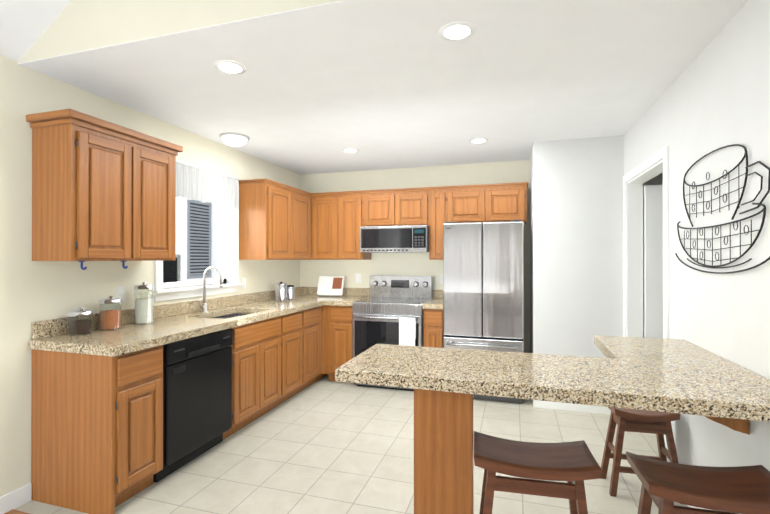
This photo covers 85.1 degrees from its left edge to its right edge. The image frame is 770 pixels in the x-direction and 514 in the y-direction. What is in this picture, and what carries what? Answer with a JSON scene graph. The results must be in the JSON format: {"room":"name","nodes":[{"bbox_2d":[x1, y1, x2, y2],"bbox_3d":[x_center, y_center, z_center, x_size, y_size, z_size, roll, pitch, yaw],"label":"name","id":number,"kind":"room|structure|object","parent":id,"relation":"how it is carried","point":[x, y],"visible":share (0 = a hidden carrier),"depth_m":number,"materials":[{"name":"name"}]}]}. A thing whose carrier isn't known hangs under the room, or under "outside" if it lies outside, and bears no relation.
{"room":"kitchen","nodes":[
{"label":"kitchen","id":0,"kind":"room"},
{"bbox_2d":[4,509,29,513],"bbox_3d":[-0.300,1.386,1.747,3.695,0.006,0.040,0,0,17],"label":"trim","id":1,"kind":"structure","parent":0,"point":[12,511],"depth_m":2.27,"materials":[{"name":"brown wood"}]},
{"bbox_2d":[0,0,71,61],"bbox_3d":[-1.042,-2.488,-1.063,4.215,2.958,5.930,0,0,17],"label":"ceiling","id":2,"kind":"structure","parent":0,"point":[25,25],"depth_m":2.21,"materials":[{"name":"paint"}]},
{"bbox_2d":[0,55,299,496],"bbox_3d":[-2.499,-1.212,1.128,0.140,5.200,9.270,0,0,17],"label":"wall","id":3,"kind":"structure","parent":0,"point":[31,291],"depth_m":2.43,"materials":[{"name":"beige paint"}]},
{"bbox_2d":[0,483,31,513],"bbox_3d":[-2.906,1.333,-0.466,0.014,0.100,5.996,0,0,17],"label":"baseboard","id":4,"kind":"structure","parent":3,"relation":"attached to","point":[18,497],"depth_m":2.32,"materials":[{"name":"white wood"}]},
{"bbox_2d":[26,109,182,269],"bbox_3d":[-1.755,-0.366,2.717,0.340,0.883,0.820,0,0,17],"label":"upper cabinet","id":5,"kind":"object","parent":3,"relation":"attached to","point":[103,190],"visible":1,"depth_m":2.46,"materials":[{"name":"brown wood"}]},
{"bbox_2d":[116,286,124,302],"bbox_3d":[-1.859,0.263,2.952,0.008,0.115,0.070,0,0,17],"label":"electrical outlet plate","id":6,"kind":"object","parent":3,"relation":"attached to","point":[120,291],"depth_m":2.95,"materials":[{"name":"white plastic"}]},
{"bbox_2d":[32,287,299,346],"bbox_3d":[-1.306,0.547,3.841,0.537,0.343,3.168,0,0,17],"label":"backsplash","id":7,"kind":"structure","parent":3,"relation":"attached to","point":[45,328],"depth_m":3.37,"materials":[{"name":"beige stone"}]},
{"bbox_2d":[152,160,241,301],"bbox_3d":[-1.672,-0.225,3.727,0.190,1.140,1.050,0,0,17],"label":"window","id":8,"kind":"structure","parent":3,"relation":"in","point":[200,238],"depth_m":3.79,"materials":[{"name":"white"}]},
{"bbox_2d":[176,161,238,208],"bbox_3d":[-1.596,-0.631,3.705,0.036,0.301,0.990,0,0,17],"label":"curtain valance","id":9,"kind":"object","parent":8,"relation":"attached to","point":[202,185],"visible":0.81,"depth_m":3.72,"materials":[{"name":"white fabric"}]},
{"bbox_2d":[242,278,245,288],"bbox_3d":[-1.444,0.267,4.299,0.008,0.115,0.070,0,0,17],"label":"electrical outlet plate","id":10,"kind":"object","parent":3,"relation":"attached to","point":[243,279],"depth_m":4.29,"materials":[{"name":"white plastic"}]},
{"bbox_2d":[239,178,289,259],"bbox_3d":[-1.237,-0.363,4.430,0.324,0.780,0.527,0,0,17],"label":"upper cabinet","id":11,"kind":"object","parent":3,"relation":"attached to","point":[279,221],"depth_m":4.20,"materials":[{"name":"brown wood"}]},
{"bbox_2d":[290,186,317,259],"bbox_3d":[-1.079,-0.362,4.821,0.395,0.780,0.557,0,0,17],"label":"upper cabinet","id":12,"kind":"object","parent":3,"relation":"attached to","point":[303,204],"depth_m":4.85,"materials":[{"name":"brown wood"}]},
{"bbox_2d":[18,0,425,71],"bbox_3d":[-0.156,-2.445,1.818,4.215,2.730,0.100,0,0,17],"label":"wall","id":13,"kind":"structure","parent":0,"point":[76,32],"depth_m":2.08,"materials":[{"name":"paint"}]},
{"bbox_2d":[232,318,279,349],"bbox_3d":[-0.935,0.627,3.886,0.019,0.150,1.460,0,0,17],"label":"drawer front","id":14,"kind":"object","parent":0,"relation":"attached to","point":[243,335],"depth_m":3.44,"materials":[{"name":"brown wood"}]},
{"bbox_2d":[14,374,687,513],"bbox_3d":[0.858,1.423,3.164,5.275,0.060,3.390,0,0,17],"label":"floor","id":15,"kind":"structure","parent":0,"point":[324,445],"depth_m":2.85,"materials":[{"name":"tile"}]},
{"bbox_2d":[31,346,162,513],"bbox_3d":[-1.681,0.959,2.479,0.619,0.866,0.346,0,0,17],"label":"base cabinet","id":16,"kind":"object","parent":15,"relation":"on","point":[97,421],"depth_m":2.33,"materials":[{"name":"brown wood"}]},
{"bbox_2d":[28,294,345,357],"bbox_3d":[-1.258,0.501,3.816,0.642,0.052,3.188,0,0,17],"label":"countertop","id":17,"kind":"structure","parent":16,"relation":"on","point":[131,337],"depth_m":2.78,"materials":[{"name":"beige stone"}]},
{"bbox_2d":[68,307,93,335],"bbox_3d":[-1.869,0.389,2.578,0.130,0.163,0.130,0,0,17],"label":"canister","id":18,"kind":"object","parent":17,"relation":"on","point":[83,326],"visible":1,"depth_m":2.54,"materials":[{"name":"clear glass"}]},
{"bbox_2d":[99,296,121,329],"bbox_3d":[-1.803,0.362,2.756,0.130,0.218,0.130,0,0,17],"label":"canister","id":19,"kind":"object","parent":17,"relation":"on","point":[109,318],"visible":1,"depth_m":2.72,"materials":[{"name":"clear glass"}]},
{"bbox_2d":[134,282,153,323],"bbox_3d":[-1.727,0.325,3.005,0.126,0.293,0.126,0,0,17],"label":"canister","id":20,"kind":"object","parent":17,"relation":"on","point":[143,311],"visible":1,"depth_m":2.96,"materials":[{"name":"clear glass"}]},
{"bbox_2d":[199,266,222,311],"bbox_3d":[-1.495,0.277,3.594,0.211,0.396,0.093,0,0,17],"label":"faucet","id":21,"kind":"object","parent":17,"relation":"on","point":[204,306],"depth_m":3.62,"materials":[{"name":"silver metal"}]},
{"bbox_2d":[213,313,246,318],"bbox_3d":[-1.317,0.623,3.589,0.410,0.190,0.660,0,0,17],"label":"sink","id":22,"kind":"object","parent":17,"relation":"in","point":[222,315],"depth_m":3.83,"materials":[{"name":"silver metal"}]},
{"bbox_2d":[275,282,286,300],"bbox_3d":[-1.157,0.376,4.671,0.130,0.200,0.130,0,0,17],"label":"canister","id":23,"kind":"object","parent":17,"relation":"on","point":[280,291],"visible":1,"depth_m":4.62,"materials":[{"name":"silver metal"}]},
{"bbox_2d":[287,285,293,298],"bbox_3d":[-1.087,0.397,4.796,0.100,0.160,0.100,0,0,17],"label":"canister","id":24,"kind":"object","parent":17,"relation":"on","point":[290,291],"visible":0.81,"depth_m":4.75,"materials":[{"name":"silver metal"}]},
{"bbox_2d":[317,276,344,295],"bbox_3d":[-0.661,0.353,5.160,0.337,0.248,0.133,0,0,17],"label":"cookbook","id":25,"kind":"object","parent":17,"relation":"on","point":[330,285],"visible":1,"depth_m":5.15,"materials":[{"name":"white paper"}]},
{"bbox_2d":[153,328,232,482],"bbox_3d":[-1.504,0.959,2.935,0.595,0.860,0.624,0,0,17],"label":"dishwasher","id":26,"kind":"object","parent":15,"relation":"on","point":[197,396],"visible":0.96,"depth_m":2.79,"materials":[{"name":"black metal"}]},
{"bbox_2d":[223,338,275,439],"bbox_3d":[-1.319,1.065,3.582,0.418,0.660,0.715,0,0,17],"label":"base cabinet","id":27,"kind":"object","parent":15,"relation":"on","point":[254,366],"depth_m":3.42,"materials":[{"name":"brown wood"}]},
{"bbox_2d":[276,310,307,406],"bbox_3d":[-1.166,0.963,4.155,0.619,0.866,0.470,0,0,17],"label":"base cabinet","id":28,"kind":"object","parent":15,"relation":"on","point":[292,340],"depth_m":4.02,"materials":[{"name":"brown wood"}]},
{"bbox_2d":[308,306,319,386],"bbox_3d":[-1.072,0.964,4.458,0.619,0.866,0.445,0,0,17],"label":"base cabinet","id":29,"kind":"object","parent":15,"relation":"on","point":[313,315],"depth_m":4.46,"materials":[{"name":"brown wood"}]},
{"bbox_2d":[320,306,327,378],"bbox_3d":[-0.912,0.966,4.980,0.619,0.866,0.757,0,0,17],"label":"base cabinet","id":30,"kind":"object","parent":15,"relation":"on","point":[321,375],"depth_m":4.66,"materials":[{"name":"brown wood"}]},
{"bbox_2d":[322,304,352,382],"bbox_3d":[-0.433,0.965,4.904,0.376,0.866,0.618,0,0,17],"label":"base cabinet","id":31,"kind":"object","parent":15,"relation":"on","point":[337,332],"depth_m":4.62,"materials":[{"name":"brown wood"}]},
{"bbox_2d":[324,296,369,307],"bbox_3d":[-0.416,0.504,4.886,0.336,0.052,0.645,0,0,17],"label":"countertop","id":32,"kind":"structure","parent":31,"relation":"on","point":[345,301],"depth_m":4.63,"materials":[{"name":"beige stone"}]},
{"bbox_2d":[352,276,432,390],"bbox_3d":[0.097,0.810,4.680,0.762,1.175,0.728,0,0,17],"label":"range","id":33,"kind":"object","parent":15,"relation":"on","point":[389,310],"visible":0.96,"depth_m":4.46,"materials":[{"name":"grey metal"}]},
{"bbox_2d":[422,300,443,347],"bbox_3d":[0.584,0.965,4.592,0.214,0.866,0.618,0,0,17],"label":"base cabinet","id":34,"kind":"object","parent":15,"relation":"on","point":[433,335],"depth_m":4.30,"materials":[{"name":"brown wood"}]},
{"bbox_2d":[414,391,473,513],"bbox_3d":[0.293,0.956,1.932,0.250,0.867,0.340,0,0,17],"label":"support post","id":35,"kind":"object","parent":15,"relation":"on","point":[443,423],"depth_m":1.77,"materials":[{"name":"wood"}]},
{"bbox_2d":[335,335,769,422],"bbox_3d":[0.758,0.496,2.080,1.664,0.052,1.184,0,0,17],"label":"countertop","id":36,"kind":"structure","parent":35,"relation":"on","point":[680,376],"depth_m":1.68,"materials":[{"name":"beige stone"}]},
{"bbox_2d":[443,220,523,402],"bbox_3d":[1.035,0.514,4.364,0.760,1.741,0.752,0,0,17],"label":"fridge","id":37,"kind":"object","parent":15,"relation":"on","point":[483,285],"visible":0.88,"depth_m":4.05,"materials":[{"name":"grey metal"}]},
{"bbox_2d":[474,431,601,513],"bbox_3d":[0.585,1.076,1.675,0.461,0.626,0.261,0,0,12],"label":"stool","id":38,"kind":"object","parent":15,"relation":"on","point":[574,464],"visible":1,"depth_m":1.61,"materials":[{"name":"brown wood"}]},
{"bbox_2d":[601,407,681,503],"bbox_3d":[1.528,1.139,2.514,0.391,0.506,0.231,0,0,12],"label":"stool","id":39,"kind":"object","parent":15,"relation":"on","point":[658,424],"visible":0.71,"depth_m":2.45,"materials":[{"name":"brown wood"}]},
{"bbox_2d":[626,451,769,513],"bbox_3d":[1.135,1.076,1.474,0.461,0.626,0.261,0,0,14],"label":"stool","id":40,"kind":"object","parent":15,"relation":"on","point":[665,486],"visible":1,"depth_m":1.45,"materials":[{"name":"brown wood"}]},
{"bbox_2d":[39,0,747,174],"bbox_3d":[0.717,-1.136,3.293,5.015,0.120,3.240,0,0,17],"label":"ceiling","id":41,"kind":"structure","parent":0,"point":[403,86],"depth_m":2.54,"materials":[{"name":"paint"}]},
{"bbox_2d":[214,60,245,74],"bbox_3d":[-0.879,-1.075,2.382,0.176,0.006,0.176,0,0,17],"label":"recessed light","id":42,"kind":"object","parent":41,"relation":"in","point":[232,67],"visible":1,"depth_m":2.37,"materials":[{"name":"white glass"}]},
{"bbox_2d":[219,132,249,146],"bbox_3d":[-1.340,-1.031,3.737,0.256,0.086,0.256,0,0,17],"label":"dome ceiling light","id":43,"kind":"object","parent":41,"relation":"attached to","point":[232,139],"visible":1,"depth_m":3.67,"materials":[{"name":"white glass"}]},
{"bbox_2d":[342,148,358,152],"bbox_3d":[-0.346,-1.070,4.216,0.176,0.006,0.176,0,0,17],"label":"recessed light","id":44,"kind":"object","parent":41,"relation":"in","point":[348,150],"visible":0.98,"depth_m":4.20,"materials":[{"name":"white glass"}]},
{"bbox_2d":[439,21,475,41],"bbox_3d":[0.345,-1.077,2.006,0.176,0.006,0.176,0,0,17],"label":"recessed light","id":45,"kind":"object","parent":41,"relation":"in","point":[455,31],"visible":1,"depth_m":2.00,"materials":[{"name":"white glass"}]},
{"bbox_2d":[469,138,487,143],"bbox_3d":[0.865,-1.071,3.865,0.176,0.006,0.176,0,0,17],"label":"recessed light","id":46,"kind":"object","parent":41,"relation":"in","point":[478,140],"visible":0.98,"depth_m":3.85,"materials":[{"name":"white glass"}]},
{"bbox_2d":[300,160,529,352],"bbox_3d":[0.606,0.114,4.967,3.815,2.570,0.100,0,0,17],"label":"wall","id":47,"kind":"structure","parent":0,"point":[400,264],"depth_m":5.03,"materials":[{"name":"beige paint"}]},
{"bbox_2d":[300,287,345,293],"bbox_3d":[-0.783,0.430,5.327,0.622,0.100,0.020,0,0,17],"label":"backsplash","id":48,"kind":"structure","parent":47,"relation":"attached to","point":[303,290],"depth_m":5.37,"materials":[{"name":"beige stone"}]},
{"bbox_2d":[318,191,345,259],"bbox_3d":[-0.629,-0.361,5.123,0.397,0.780,0.324,0,0,17],"label":"upper cabinet","id":49,"kind":"object","parent":47,"relation":"attached to","point":[331,207],"depth_m":4.96,"materials":[{"name":"brown wood"}]},
{"bbox_2d":[346,288,369,295],"bbox_3d":[-0.324,0.429,5.185,0.336,0.100,0.020,0,0,17],"label":"backsplash","id":50,"kind":"structure","parent":47,"relation":"attached to","point":[349,291],"depth_m":5.18,"materials":[{"name":"beige stone"}]},
{"bbox_2d":[355,273,360,282],"bbox_3d":[-0.335,0.259,5.198,0.070,0.115,0.008,0,0,17],"label":"electrical outlet plate","id":51,"kind":"object","parent":47,"relation":"attached to","point":[357,276],"depth_m":5.20,"materials":[{"name":"white plastic"}]},
{"bbox_2d":[346,190,370,259],"bbox_3d":[-0.394,-0.361,5.051,0.375,0.780,0.324,0,0,17],"label":"upper cabinet","id":52,"kind":"object","parent":47,"relation":"attached to","point":[353,199],"depth_m":4.88,"materials":[{"name":"brown wood"}]},
{"bbox_2d":[362,190,401,226],"bbox_3d":[0.000,-0.549,4.930,0.451,0.405,0.324,0,0,17],"label":"upper cabinet","id":53,"kind":"object","parent":47,"relation":"attached to","point":[379,207],"depth_m":4.78,"materials":[{"name":"brown wood"}]},
{"bbox_2d":[360,225,428,252],"bbox_3d":[0.142,-0.200,4.830,0.772,0.287,0.423,0,0,17],"label":"microwave","id":54,"kind":"object","parent":53,"relation":"attached to","point":[393,239],"visible":1,"depth_m":4.63,"materials":[{"name":"grey metal"}]},
{"bbox_2d":[402,187,429,225],"bbox_3d":[0.315,-0.549,4.833,0.451,0.405,0.324,0,0,17],"label":"upper cabinet","id":55,"kind":"object","parent":47,"relation":"attached to","point":[416,202],"depth_m":4.66,"materials":[{"name":"brown wood"}]},
{"bbox_2d":[429,186,445,259],"bbox_3d":[0.621,-0.362,4.739,0.190,0.780,0.324,0,0,17],"label":"upper cabinet","id":56,"kind":"object","parent":47,"relation":"attached to","point":[437,195],"depth_m":4.59,"materials":[{"name":"brown wood"}]},
{"bbox_2d":[440,274,442,283],"bbox_3d":[0.677,0.258,4.887,0.070,0.115,0.008,0,0,17],"label":"electrical outlet plate","id":57,"kind":"object","parent":47,"relation":"attached to","point":[441,275],"depth_m":4.89,"materials":[{"name":"white plastic"}]},
{"bbox_2d":[446,186,493,222],"bbox_3d":[0.940,-0.560,4.641,0.476,0.385,0.324,0,0,17],"label":"upper cabinet","id":58,"kind":"object","parent":47,"relation":"attached to","point":[464,204],"depth_m":4.49,"materials":[{"name":"brown wood"}]},
{"bbox_2d":[494,182,528,223],"bbox_3d":[1.278,-0.560,4.537,0.476,0.385,0.324,0,0,17],"label":"upper cabinet","id":59,"kind":"object","parent":47,"relation":"attached to","point":[510,199],"depth_m":4.36,"materials":[{"name":"brown wood"}]},
{"bbox_2d":[530,135,623,400],"bbox_3d":[1.898,0.136,4.135,0.855,2.520,0.730,0,0,17],"label":"wall","id":60,"kind":"structure","parent":0,"point":[576,245],"depth_m":3.80,"materials":[{"name":"paint"}]},
{"bbox_2d":[533,400,610,414],"bbox_3d":[1.741,1.345,3.790,0.755,0.100,0.014,0,0,17],"label":"baseboard","id":61,"kind":"structure","parent":60,"relation":"attached to","point":[536,403],"depth_m":3.80,"materials":[{"name":"white"}]},
{"bbox_2d":[643,173,662,337],"bbox_3d":[2.783,0.160,3.884,0.990,2.470,0.100,0,0,17],"label":"wall","id":62,"kind":"structure","parent":0,"point":[657,180],"depth_m":3.93,"materials":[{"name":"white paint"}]},
{"bbox_2d":[624,0,769,513],"bbox_3d":[0.957,-1.217,-0.363,0.120,5.200,8.450,0,0,17],"label":"wall","id":63,"kind":"structure","parent":0,"point":[715,94],"depth_m":2.00,"materials":[{"name":"white paint"}]},
{"bbox_2d":[623,145,668,461],"bbox_3d":[1.995,0.343,3.142,0.136,2.100,1.070,0,0,17],"label":"door frame","id":64,"kind":"structure","parent":63,"relation":"attached to","point":[633,272],"depth_m":3.57,"materials":[{"name":"white wood"}]},
{"bbox_2d":[644,185,662,337],"bbox_3d":[2.571,0.389,3.437,0.780,1.990,0.035,0,0,17],"label":"door","id":65,"kind":"structure","parent":63,"relation":"in","point":[653,261],"depth_m":3.52,"materials":[{"name":"white wood"}]},
{"bbox_2d":[675,144,769,273],"bbox_3d":[1.598,-0.221,2.036,0.008,0.599,0.986,0,0,16],"label":"art","id":66,"kind":"object","parent":63,"relation":"attached to","point":[763,210],"visible":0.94,"depth_m":1.92,"materials":[{"name":"black metal"}]}
]}

